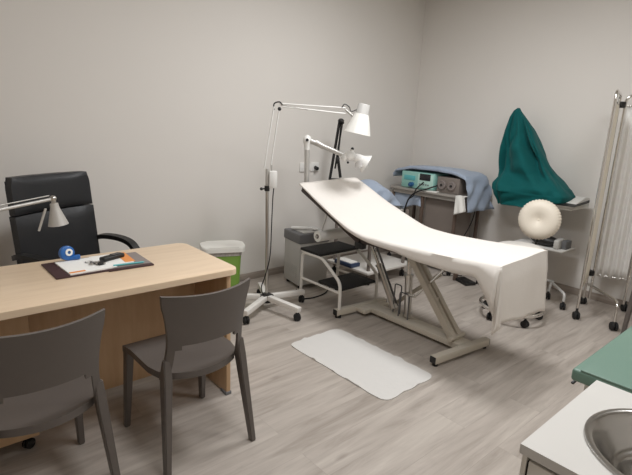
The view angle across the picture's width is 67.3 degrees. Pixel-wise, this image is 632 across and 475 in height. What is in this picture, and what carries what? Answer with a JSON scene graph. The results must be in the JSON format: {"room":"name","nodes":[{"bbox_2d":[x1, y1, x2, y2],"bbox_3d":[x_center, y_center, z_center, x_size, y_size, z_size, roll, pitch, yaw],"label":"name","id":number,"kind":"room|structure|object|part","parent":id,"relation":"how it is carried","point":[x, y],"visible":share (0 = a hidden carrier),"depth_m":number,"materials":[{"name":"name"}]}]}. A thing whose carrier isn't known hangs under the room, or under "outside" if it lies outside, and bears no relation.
{"room":"examination room","nodes":[
{"label":"examination room","id":0,"kind":"room"},
{"bbox_2d":[0,0,425,273],"bbox_3d":[-1.245,-0.964,3.747,6.580,3.000,0.100,-9,18,-40],"label":"wall","id":1,"kind":"structure","parent":0,"point":[165,107],"depth_m":3.94,"materials":[{"name":"paint"}]},
{"bbox_2d":[299,162,318,171],"bbox_3d":[-0.086,-0.708,4.752,0.251,0.086,0.054,-9,18,-40],"label":"wall socket","id":2,"kind":"object","parent":1,"relation":"attached to","point":[314,166],"visible":0.81,"depth_m":4.75,"materials":[{"name":"white plastic"}]},
{"bbox_2d":[239,248,386,281],"bbox_3d":[-1.273,0.472,4.043,6.380,0.070,0.012,-9,18,-40],"label":"baseboard","id":3,"kind":"structure","parent":1,"relation":"attached to","point":[272,271],"depth_m":4.73,"materials":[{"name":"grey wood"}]},
{"bbox_2d":[0,251,631,474],"bbox_3d":[0.450,1.088,2.139,6.580,0.100,5.490,-9,18,-40],"label":"floor","id":4,"kind":"structure","parent":0,"point":[475,411],"depth_m":2.60,"materials":[{"name":"laminate"}]},
{"bbox_2d":[0,315,39,448],"bbox_3d":[-1.464,0.619,2.026,0.415,0.695,0.238,-9,18,-40],"label":"drawer pedestal","id":5,"kind":"object","parent":4,"relation":"on","point":[18,325],"visible":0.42,"depth_m":2.00,"materials":[{"name":"brown wood"}]},
{"bbox_2d":[0,308,119,474],"bbox_3d":[-1.058,0.633,1.797,0.454,0.808,0.523,-9,18,-41],"label":"chair","id":6,"kind":"object","parent":4,"relation":"on","point":[50,377],"visible":1,"depth_m":1.64,"materials":[{"name":"grey plastic"}]},
{"bbox_3d":[-1.073,0.612,1.810,0.410,0.048,0.455,-9,18,-41],"label":"seat","id":7,"kind":"part","parent":6,"relation":"part of","materials":[{"name":"grey plastic"}]},
{"bbox_3d":[-0.916,0.467,1.606,0.412,0.383,0.125,-9,18,-41],"label":"backrest","id":8,"kind":"part","parent":6,"relation":"part of","materials":[{"name":"grey plastic"}]},
{"bbox_3d":[-1.073,0.748,2.131,0.048,0.430,0.070,-9,18,-41],"label":"leg","id":9,"kind":"part","parent":6,"relation":"part of","materials":[{"name":"grey plastic"}]},
{"bbox_3d":[-0.795,0.788,1.820,0.114,0.520,0.050,9,15,25],"label":"leg","id":10,"kind":"part","parent":6,"relation":"part of","materials":[{"name":"grey plastic"}]},
{"bbox_2d":[4,171,139,263],"bbox_3d":[-1.458,0.184,2.947,0.591,1.118,0.661,8,14,20],"label":"chair","id":11,"kind":"object","parent":4,"relation":"on","point":[72,191],"visible":0.4,"depth_m":2.90,"materials":[{"name":"black leather"}]},
{"bbox_3d":[-1.561,0.246,2.692,0.394,0.302,0.097,8,14,20],"label":"armrest","id":12,"kind":"part","parent":11,"relation":"part of","materials":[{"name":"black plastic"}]},
{"bbox_2d":[5,171,92,215],"bbox_3d":[-1.632,-0.282,2.916,0.103,0.213,0.544,8,14,20],"label":"cushion","id":13,"kind":"object","parent":11,"relation":"on","point":[72,191],"depth_m":2.88,"materials":[{"name":"black leather"}]},
{"bbox_2d":[9,204,99,263],"bbox_3d":[-1.616,0.031,2.977,0.124,0.408,0.554,8,14,20],"label":"cushion","id":14,"kind":"object","parent":11,"relation":"on","point":[80,234],"depth_m":2.92,"materials":[{"name":"black leather"}]},
{"bbox_3d":[-1.354,0.134,3.204,0.394,0.302,0.097,8,14,20],"label":"armrest","id":15,"kind":"part","parent":11,"relation":"part of","materials":[{"name":"black plastic"}]},
{"bbox_2d":[0,243,235,394],"bbox_3d":[-1.267,0.557,2.216,1.712,0.745,0.642,-9,18,-40],"label":"desk","id":16,"kind":"object","parent":4,"relation":"on","point":[130,298],"visible":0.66,"depth_m":2.39,"materials":[{"name":"brown wood"}]},
{"bbox_2d":[0,195,68,230],"bbox_3d":[-1.614,0.002,2.180,0.170,0.320,0.954,13,17,38],"label":"desk lamp","id":17,"kind":"object","parent":16,"relation":"on","point":[57,218],"visible":1,"depth_m":2.48,"materials":[{"name":"silver metal"}]},
{"bbox_3d":[-1.646,-0.091,2.174,0.017,0.138,0.844,13,17,38],"label":"arm","id":18,"kind":"part","parent":17,"relation":"part of","materials":[{"name":"silver metal"}]},
{"bbox_3d":[-1.413,-0.091,2.452,0.051,0.119,0.012,-9,18,-40],"label":"handle","id":19,"kind":"part","parent":17,"relation":"part of","materials":[{"name":"silver metal"}]},
{"bbox_3d":[-1.367,-0.123,2.512,0.099,0.122,0.100,-9,18,-40],"label":"lamp shade","id":20,"kind":"part","parent":17,"relation":"part of","materials":[{"name":"silver metal"}]},
{"bbox_2d":[41,252,153,279],"bbox_3d":[-1.092,0.134,2.394,0.462,0.012,0.295,-9,18,-40],"label":"document folder","id":21,"kind":"object","parent":16,"relation":"on","point":[52,268],"visible":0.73,"depth_m":2.33,"materials":[{"name":"red leather"}]},
{"bbox_2d":[58,246,80,260],"bbox_3d":[-1.247,0.077,2.401,0.099,0.075,0.044,-9,18,-40],"label":"tape dispenser","id":22,"kind":"object","parent":21,"relation":"on","point":[65,252],"visible":1,"depth_m":2.38,"materials":[{"name":"blue plastic"}]},
{"bbox_2d":[55,252,134,275],"bbox_3d":[-1.096,0.128,2.391,0.344,0.008,0.253,-9,18,-40],"label":"paper stack","id":23,"kind":"object","parent":21,"relation":"on","point":[77,266],"visible":0.84,"depth_m":2.34,"materials":[{"name":"white paper"}]},
{"bbox_2d":[85,261,105,264],"bbox_3d":[-1.105,0.124,2.359,0.114,0.013,0.056,6,14,16],"label":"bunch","id":24,"kind":"object","parent":23,"relation":"on","point":[90,262],"visible":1,"depth_m":2.35,"materials":[{"name":"metal"}]},
{"bbox_2d":[99,252,124,261],"bbox_3d":[-1.052,0.099,2.452,0.042,0.024,0.130,9,15,26],"label":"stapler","id":25,"kind":"object","parent":23,"relation":"on","point":[116,255],"visible":0.98,"depth_m":2.44,"materials":[{"name":"black plastic"}]},
{"bbox_2d":[113,261,143,265],"bbox_3d":[-0.938,0.131,2.386,0.151,0.009,0.009,-6,16,-34],"label":"pen","id":26,"kind":"object","parent":21,"relation":"on","point":[140,261],"visible":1,"depth_m":2.38,"materials":[{"name":"teal plastic"}]},
{"bbox_3d":[-1.336,0.525,2.294,1.627,0.665,0.020,-9,18,-40],"label":"modesty panel","id":27,"kind":"part","parent":16,"relation":"part of","materials":[{"name":"brown wood"}]},
{"bbox_3d":[-0.644,0.467,2.755,0.025,0.703,0.530,-9,18,-40],"label":"panel","id":28,"kind":"part","parent":16,"relation":"part of","materials":[{"name":"brown wood"}]},
{"bbox_2d":[122,277,255,474],"bbox_3d":[-0.596,0.558,2.204,0.454,0.808,0.523,-9,18,-41],"label":"chair","id":29,"kind":"object","parent":4,"relation":"on","point":[193,344],"visible":1,"depth_m":2.03,"materials":[{"name":"grey plastic"}]},
{"bbox_3d":[-0.900,0.720,2.283,0.048,0.430,0.069,-9,18,-41],"label":"leg","id":30,"kind":"part","parent":29,"relation":"part of","materials":[{"name":"grey plastic"}]},
{"bbox_3d":[-0.618,0.759,1.976,0.050,0.520,0.114,-2,14,-20],"label":"leg","id":31,"kind":"part","parent":29,"relation":"part of","materials":[{"name":"grey plastic"}]},
{"bbox_3d":[-0.611,0.537,2.217,0.410,0.048,0.455,-9,18,-41],"label":"seat","id":32,"kind":"part","parent":29,"relation":"part of","materials":[{"name":"grey plastic"}]},
{"bbox_3d":[-0.611,0.673,2.538,0.048,0.430,0.070,-9,18,-41],"label":"leg","id":33,"kind":"part","parent":29,"relation":"part of","materials":[{"name":"grey plastic"}]},
{"bbox_3d":[-0.454,0.391,2.013,0.412,0.383,0.125,-9,18,-41],"label":"backrest","id":34,"kind":"part","parent":29,"relation":"part of","materials":[{"name":"grey plastic"}]},
{"bbox_3d":[-0.334,0.713,2.227,0.114,0.520,0.050,9,15,25],"label":"leg","id":35,"kind":"part","parent":29,"relation":"part of","materials":[{"name":"grey plastic"}]},
{"bbox_2d":[200,240,244,286],"bbox_3d":[-0.786,0.291,3.986,0.355,0.490,0.240,-2,14,-19],"label":"waste bin","id":36,"kind":"object","parent":4,"relation":"on","point":[229,251],"visible":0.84,"depth_m":3.88,"materials":[{"name":"green plastic"}]},
{"bbox_3d":[-0.776,0.075,3.935,0.355,0.045,0.240,-2,14,-19],"label":"lid","id":37,"kind":"part","parent":36,"relation":"part of","materials":[{"name":"white plastic"}]},
{"bbox_2d":[243,101,369,323],"bbox_3d":[-0.191,-0.240,3.807,1.046,1.659,0.700,-5,15,-30],"label":"floor lamp","id":38,"kind":"object","parent":4,"relation":"on","point":[359,123],"visible":0.92,"depth_m":3.63,"materials":[{"name":"white metal"}]},
{"bbox_3d":[-0.394,-0.379,3.657,0.074,0.040,0.039,3,13,2],"label":"clamp knob","id":39,"kind":"part","parent":38,"relation":"part of","materials":[{"name":"black plastic"}]},
{"bbox_3d":[-0.382,0.041,3.744,0.090,0.866,0.018,-2,14,-18],"label":"power cord","id":40,"kind":"part","parent":38,"relation":"part of","materials":[{"name":"black rubber"}]},
{"bbox_3d":[-0.332,-0.748,3.573,0.115,0.462,0.017,2,13,-3],"label":"spring arm","id":41,"kind":"part","parent":38,"relation":"part of","materials":[{"name":"white plastic"}]},
{"bbox_3d":[-0.023,-0.971,3.583,0.508,0.059,0.012,0,14,-12],"label":"spring arm","id":42,"kind":"part","parent":38,"relation":"part of","materials":[{"name":"white plastic"}]},
{"bbox_3d":[0.323,-0.872,3.658,0.212,0.176,0.212,-9,18,-40],"label":"lamp shade","id":43,"kind":"part","parent":38,"relation":"part of","materials":[{"name":"white metal"}]},
{"bbox_2d":[284,226,328,287],"bbox_3d":[-0.097,0.181,4.504,0.325,0.527,0.305,-6,16,-32],"label":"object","id":44,"kind":"object","parent":4,"relation":"on","point":[314,269],"visible":0.66,"depth_m":4.39,"materials":[{"name":"grey plastic"}]},
{"bbox_2d":[291,226,317,229],"bbox_3d":[-0.104,-0.085,4.407,0.250,0.033,0.053,1,13,-5],"label":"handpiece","id":45,"kind":"object","parent":44,"relation":"on","point":[292,227],"visible":1,"depth_m":4.40,"materials":[{"name":"white plastic"}]},
{"bbox_3d":[-0.069,-0.073,4.455,0.250,0.008,0.240,-6,16,-32],"label":"control plate","id":46,"kind":"part","parent":44,"relation":"part of","materials":[{"name":"grey plastic"}]},
{"bbox_2d":[305,287,329,298],"bbox_3d":[0.035,0.502,4.291,0.087,0.010,0.471,11,16,33],"label":"cable","id":47,"kind":"object","parent":4,"relation":"on","point":[329,287],"visible":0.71,"depth_m":4.21,"materials":[{"name":"black rubber"}]},
{"bbox_2d":[299,241,377,317],"bbox_3d":[0.196,0.335,4.042,0.462,0.466,0.522,-9,18,-40],"label":"step stool","id":48,"kind":"object","parent":4,"relation":"on","point":[347,281],"visible":0.93,"depth_m":4.00,"materials":[{"name":"white metal"}]},
{"bbox_3d":[0.034,0.367,3.905,0.027,0.437,0.516,-9,18,-40],"label":"frame","id":49,"kind":"part","parent":48,"relation":"part of","materials":[{"name":"white metal"}]},
{"bbox_2d":[301,250,355,256],"bbox_3d":[0.120,0.110,4.090,0.440,0.012,0.240,-9,18,-40],"label":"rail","id":50,"kind":"object","parent":48,"relation":"on","point":[314,253],"depth_m":3.94,"materials":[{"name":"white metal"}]},
{"bbox_3d":[0.358,0.316,4.182,0.027,0.437,0.516,-9,18,-40],"label":"frame","id":51,"kind":"part","parent":48,"relation":"part of","materials":[{"name":"white metal"}]},
{"bbox_2d":[291,329,430,400],"bbox_3d":[0.271,0.793,3.102,0.474,0.016,0.883,-9,18,-40],"label":"floor mat","id":52,"kind":"object","parent":4,"relation":"on","point":[383,375],"visible":1,"depth_m":3.05,"materials":[{"name":"white fabric"}]},
{"bbox_2d":[327,208,408,284],"bbox_3d":[0.568,0.030,4.861,0.680,0.715,0.570,-9,18,-40],"label":"trolley","id":53,"kind":"object","parent":4,"relation":"on","point":[390,263],"visible":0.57,"depth_m":4.85,"materials":[{"name":"beige metal"}]},
{"bbox_3d":[0.204,-0.013,4.845,0.026,0.625,0.026,-9,18,-40],"label":"post","id":54,"kind":"part","parent":53,"relation":"part of","materials":[{"name":"beige metal"}]},
{"bbox_2d":[328,118,343,179],"bbox_3d":[0.204,-0.740,4.669,0.135,0.839,0.094,7,14,19],"label":"lamp","id":55,"kind":"object","parent":53,"relation":"on","point":[340,121],"visible":0.71,"depth_m":4.64,"materials":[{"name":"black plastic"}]},
{"bbox_3d":[0.232,-0.855,4.649,0.071,0.538,0.030,2,13,-1],"label":"arm","id":56,"kind":"part","parent":55,"relation":"part of","materials":[{"name":"black plastic"}]},
{"bbox_2d":[334,257,359,267],"bbox_3d":[0.310,0.247,4.737,0.130,0.048,0.240,-9,18,-40],"label":"box","id":57,"kind":"object","parent":53,"relation":"on","point":[344,261],"visible":0.96,"depth_m":4.68,"materials":[{"name":"blue plastic"}]},
{"bbox_3d":[0.311,0.228,4.733,0.100,0.010,0.200,-9,18,-40],"label":"lid","id":58,"kind":"part","parent":57,"relation":"part of","materials":[{"name":"white plastic"}]},
{"bbox_2d":[327,251,406,275],"bbox_3d":[0.558,0.254,4.914,0.680,0.025,0.570,-9,18,-40],"label":"shelf","id":59,"kind":"object","parent":53,"relation":"attached to","point":[390,263],"depth_m":4.87,"materials":[{"name":"white metal"}]},
{"bbox_3d":[0.512,0.082,4.502,0.026,0.625,0.026,-9,18,-40],"label":"post","id":60,"kind":"part","parent":53,"relation":"part of","materials":[{"name":"beige metal"}]},
{"bbox_3d":[0.905,0.020,4.837,0.026,0.625,0.026,-9,18,-40],"label":"post","id":61,"kind":"part","parent":53,"relation":"part of","materials":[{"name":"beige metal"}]},
{"bbox_2d":[301,188,489,366],"bbox_3d":[0.635,0.211,3.518,0.574,0.987,1.743,-9,18,-40],"label":"couch","id":62,"kind":"object","parent":4,"relation":"on","point":[450,335],"visible":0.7,"depth_m":3.48,"materials":[{"name":"beige metal"}]},
{"bbox_2d":[314,228,349,241],"bbox_3d":[0.162,-0.032,3.992,0.404,0.090,0.090,-9,18,-40],"label":"paper roll","id":63,"kind":"object","parent":62,"relation":"attached to","point":[336,233],"visible":0.62,"depth_m":3.90,"materials":[{"name":"white paper"}]},
{"bbox_2d":[303,135,371,181],"bbox_3d":[0.168,-0.582,3.893,0.568,0.485,0.156,3,13,0],"label":"lamp","id":64,"kind":"object","parent":62,"relation":"attached to","point":[361,161],"visible":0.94,"depth_m":3.87,"materials":[{"name":"white plastic"}]},
{"bbox_3d":[0.563,0.275,3.857,0.018,0.509,0.320,-9,18,-40],"label":"guide rod","id":65,"kind":"part","parent":62,"relation":"part of","materials":[{"name":"grey metal"}]},
{"bbox_3d":[0.639,0.478,3.728,0.011,0.240,0.076,-9,18,-40],"label":"pedal lever","id":66,"kind":"part","parent":62,"relation":"part of","materials":[{"name":"grey metal"}]},
{"bbox_3d":[0.672,0.520,3.635,0.011,0.204,0.101,-9,18,-40],"label":"pedal lever","id":67,"kind":"part","parent":62,"relation":"part of","materials":[{"name":"grey metal"}]},
{"bbox_3d":[0.785,0.405,3.698,0.022,0.380,0.418,-9,18,-40],"label":"lift arm","id":68,"kind":"part","parent":62,"relation":"part of","materials":[{"name":"beige metal"}]},
{"bbox_2d":[299,177,547,334],"bbox_3d":[0.676,0.014,3.452,0.666,0.701,1.803,-9,18,-40],"label":"sheet","id":69,"kind":"object","parent":62,"relation":"on","point":[512,279],"visible":1,"depth_m":3.04,"materials":[{"name":"white fabric"}]},
{"bbox_3d":[0.812,0.301,3.417,0.038,0.377,0.370,-8,17,-37],"label":"linkage rod","id":70,"kind":"part","parent":62,"relation":"part of","materials":[{"name":"silver metal"}]},
{"bbox_3d":[0.842,0.385,3.435,0.170,0.585,0.506,-9,18,-40],"label":"lift arm","id":71,"kind":"part","parent":62,"relation":"part of","materials":[{"name":"beige metal"}]},
{"bbox_2d":[387,185,479,274],"bbox_3d":[1.297,-0.115,5.331,0.481,0.846,0.894,-9,18,-40],"label":"trolley","id":72,"kind":"object","parent":4,"relation":"on","point":[439,207],"visible":0.39,"depth_m":5.07,"materials":[{"name":"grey metal"}]},
{"bbox_2d":[395,192,420,206],"bbox_3d":[1.014,-0.400,5.299,0.043,0.179,0.410,-9,18,-40],"label":"cloth","id":73,"kind":"object","parent":72,"relation":"hanging from","point":[402,198],"visible":0.73,"depth_m":5.30,"materials":[{"name":"blue fabric"}]},
{"bbox_3d":[1.181,-0.237,5.769,0.030,0.730,0.030,-9,18,-40],"label":"post","id":74,"kind":"part","parent":72,"relation":"part of","materials":[{"name":"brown metal"}]},
{"bbox_3d":[1.141,-0.108,5.220,0.030,0.730,0.030,-9,18,-40],"label":"post","id":75,"kind":"part","parent":72,"relation":"part of","materials":[{"name":"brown metal"}]},
{"bbox_2d":[401,170,448,190],"bbox_3d":[1.186,-0.638,5.271,0.319,0.180,0.440,-9,18,-40],"label":"control unit","id":76,"kind":"object","parent":72,"relation":"on","point":[410,178],"visible":0.92,"depth_m":5.18,"materials":[{"name":"teal plastic"}]},
{"bbox_2d":[403,182,437,212],"bbox_3d":[1.100,-0.210,5.207,0.196,0.800,0.380,-5,15,-30],"label":"cable","id":77,"kind":"object","parent":76,"relation":"attached to","point":[415,191],"visible":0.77,"depth_m":5.09,"materials":[{"name":"black rubber"}]},
{"bbox_3d":[1.180,-0.606,5.124,0.008,0.150,0.200,-9,18,-40],"label":"panel","id":78,"kind":"part","parent":76,"relation":"part of","materials":[{"name":"teal plastic"}]},
{"bbox_2d":[393,165,493,212],"bbox_3d":[1.386,-0.576,5.217,0.494,0.413,1.029,-9,18,-40],"label":"drape","id":79,"kind":"object","parent":76,"relation":"on","point":[479,191],"visible":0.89,"depth_m":4.92,"materials":[{"name":"blue fabric"}]},
{"bbox_2d":[391,185,466,201],"bbox_3d":[1.307,-0.496,5.233,0.460,0.061,0.880,-9,18,-40],"label":"tray","id":80,"kind":"object","parent":72,"relation":"on","point":[443,197],"depth_m":5.06,"materials":[{"name":"grey metal"}]},
{"bbox_2d":[437,175,466,194],"bbox_3d":[1.456,-0.553,5.009,0.290,0.165,0.270,-9,18,-40],"label":"control unit","id":81,"kind":"object","parent":72,"relation":"on","point":[455,185],"visible":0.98,"depth_m":4.91,"materials":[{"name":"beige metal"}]},
{"bbox_3d":[1.415,-0.024,4.913,0.030,0.730,0.030,-9,18,-40],"label":"post","id":82,"kind":"part","parent":72,"relation":"part of","materials":[{"name":"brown metal"}]},
{"bbox_2d":[442,211,474,275],"bbox_3d":[1.493,0.016,4.920,0.312,0.804,0.063,-2,14,-19],"label":"cable","id":83,"kind":"object","parent":72,"relation":"hanging from","point":[474,211],"visible":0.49,"depth_m":4.95,"materials":[{"name":"black rubber"}]},
{"bbox_2d":[453,195,466,214],"bbox_3d":[1.465,-0.318,4.755,0.089,0.196,0.138,-9,18,-40],"label":"hanging cloth","id":84,"kind":"object","parent":72,"relation":"hanging from","point":[459,207],"visible":1,"depth_m":4.74,"materials":[{"name":"white fabric"}]},
{"bbox_3d":[1.731,-0.067,5.157,0.030,0.730,0.030,-9,18,-40],"label":"post","id":85,"kind":"part","parent":72,"relation":"part of","materials":[{"name":"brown metal"}]},
{"bbox_2d":[453,273,475,285],"bbox_3d":[1.493,0.380,4.772,0.142,0.152,0.200,-2,14,-18],"label":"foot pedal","id":86,"kind":"object","parent":4,"relation":"on","point":[463,280],"visible":0.73,"depth_m":4.76,"materials":[{"name":"black plastic"}]},
{"bbox_2d":[479,199,561,327],"bbox_3d":[1.694,0.183,3.905,0.666,0.957,0.516,-9,18,-40],"label":"stool","id":87,"kind":"object","parent":4,"relation":"on","point":[539,219],"visible":0.59,"depth_m":3.96,"materials":[{"name":"silver metal"}]},
{"bbox_3d":[1.642,0.099,3.833,0.376,0.088,0.376,-9,18,-40],"label":"seat","id":88,"kind":"part","parent":87,"relation":"part of","materials":[{"name":"white plastic"}]},
{"bbox_2d":[476,207,574,309],"bbox_3d":[2.071,0.106,4.508,0.484,0.862,0.881,-9,18,-40],"label":"cart","id":89,"kind":"object","parent":4,"relation":"on","point":[528,240],"visible":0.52,"depth_m":4.37,"materials":[{"name":"white metal"}]},
{"bbox_2d":[515,238,574,252],"bbox_3d":[2.160,0.071,4.517,0.290,0.014,0.470,-9,18,-40],"label":"shelf","id":90,"kind":"object","parent":89,"relation":"attached to","point":[528,240],"depth_m":4.41,"materials":[{"name":"white plastic"}]},
{"bbox_2d":[531,236,563,248],"bbox_3d":[2.161,0.028,4.453,0.161,0.100,0.286,-9,18,-40],"label":"handheld device","id":91,"kind":"object","parent":89,"relation":"on","point":[552,241],"visible":0.69,"depth_m":4.38,"materials":[{"name":"black plastic"}]},
{"bbox_3d":[2.020,0.417,4.549,0.342,0.092,0.844,-9,18,-40],"label":"frame","id":92,"kind":"part","parent":89,"relation":"part of","materials":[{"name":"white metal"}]},
{"bbox_2d":[561,240,571,249],"bbox_3d":[2.304,0.066,4.370,0.120,0.075,0.045,-9,18,-40],"label":"box","id":93,"kind":"object","parent":89,"relation":"on","point":[566,244],"visible":1,"depth_m":4.34,"materials":[{"name":"grey plastic"}]},
{"bbox_2d":[555,196,589,209],"bbox_3d":[2.119,-0.729,4.383,0.335,0.822,0.768,-9,18,-40],"label":"console","id":94,"kind":"object","parent":89,"relation":"on","point":[577,203],"visible":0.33,"depth_m":4.21,"materials":[{"name":"white plastic"}]},
{"bbox_2d":[492,108,575,207],"bbox_3d":[2.047,-0.740,4.439,0.502,0.915,0.742,-9,18,-40],"label":"drape","id":95,"kind":"object","parent":94,"relation":"on","point":[525,175],"visible":0.95,"depth_m":4.46,"materials":[{"name":"fabric"}]},
{"bbox_2d":[519,455,558,474],"bbox_3d":[0.951,0.948,0.809,0.416,0.828,1.152,-9,18,-40],"label":"base cabinet","id":96,"kind":"object","parent":4,"relation":"on","point":[528,466],"visible":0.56,"depth_m":0.99,"materials":[{"name":"beige wood"}]},
{"bbox_3d":[0.610,0.869,0.883,0.016,0.718,0.538,-9,18,-40],"label":"door","id":97,"kind":"part","parent":96,"relation":"part of","materials":[{"name":"beige wood"}]},
{"bbox_2d":[519,380,631,474],"bbox_3d":[0.975,0.536,0.707,0.427,0.022,1.178,-9,18,-40],"label":"countertop","id":98,"kind":"structure","parent":96,"relation":"on","point":[559,445],"depth_m":1.02,"materials":[{"name":"white laminate"}]},
{"bbox_2d":[583,408,631,474],"bbox_3d":[0.741,0.512,0.979,0.354,0.135,0.354,-9,18,-40],"label":"sink basin","id":99,"kind":"object","parent":98,"relation":"in","point":[607,433],"visible":0.99,"depth_m":1.07,"materials":[{"name":"metal"}]},
{"bbox_2d":[571,326,631,392],"bbox_3d":[1.633,0.835,1.649,1.105,0.722,1.131,-9,18,-40],"label":"couch","id":100,"kind":"object","parent":4,"relation":"on","point":[611,364],"visible":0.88,"depth_m":1.63,"materials":[{"name":"plastic"}]},
{"bbox_2d":[572,89,631,330],"bbox_3d":[2.460,-0.231,3.870,0.383,1.846,0.649,13,17,38],"label":"folding screen","id":101,"kind":"object","parent":4,"relation":"on","point":[616,248],"visible":1,"depth_m":4.05,"materials":[{"name":"silver metal"}]},
{"bbox_2d":[583,104,618,285],"bbox_3d":[2.348,-0.339,3.925,0.035,1.469,0.403,12,16,34],"label":"curtain","id":102,"kind":"object","parent":101,"relation":"hanging from","point":[588,272],"depth_m":3.87,"materials":[{"name":"white fabric"}]},
{"bbox_3d":[2.637,-0.296,4.047,0.290,1.786,0.022,9,15,26],"label":"frame","id":103,"kind":"part","parent":101,"relation":"part of","materials":[{"name":"silver metal"}]},
{"bbox_2d":[596,107,631,280],"bbox_3d":[2.639,-0.352,4.034,0.228,1.469,0.033,9,15,26],"label":"curtain","id":104,"kind":"object","parent":101,"relation":"hanging from","point":[616,248],"depth_m":4.09,"materials":[{"name":"white fabric"}]},
{"bbox_2d":[621,291,631,332],"bbox_3d":[2.696,0.383,3.576,0.523,0.808,0.454,-9,18,-40],"label":"chair","id":105,"kind":"object","parent":4,"relation":"on","point":[629,307],"visible":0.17,"depth_m":3.61,"materials":[{"name":"grey plastic"}]},
{"bbox_2d":[407,0,631,301],"bbox_3d":[2.997,-0.792,3.835,0.100,3.000,5.390,-9,18,-40],"label":"wall","id":106,"kind":"structure","parent":0,"point":[563,63],"depth_m":4.66,"materials":[{"name":"paint"}]},
{"bbox_2d":[546,282,627,306],"bbox_3d":[2.861,0.630,4.168,0.012,0.070,5.278,-9,18,-40],"label":"baseboard","id":107,"kind":"structure","parent":106,"relation":"attached to","point":[572,290],"depth_m":4.49,"materials":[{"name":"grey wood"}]},
{"bbox_3d":[0.590,-0.405,4.670,0.370,0.220,0.320,-9,18,-40],"label":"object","id":108,"kind":"object","parent":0,"visible":0},
{"bbox_2d":[361,179,404,207],"bbox_3d":[0.590,-0.430,4.664,0.479,0.282,0.420,-9,18,-40],"label":"drape","id":109,"kind":"object","parent":108,"relation":"on","point":[378,188],"visible":0.4,"depth_m":4.51,"materials":[{"name":"blue fabric"}]}
]}

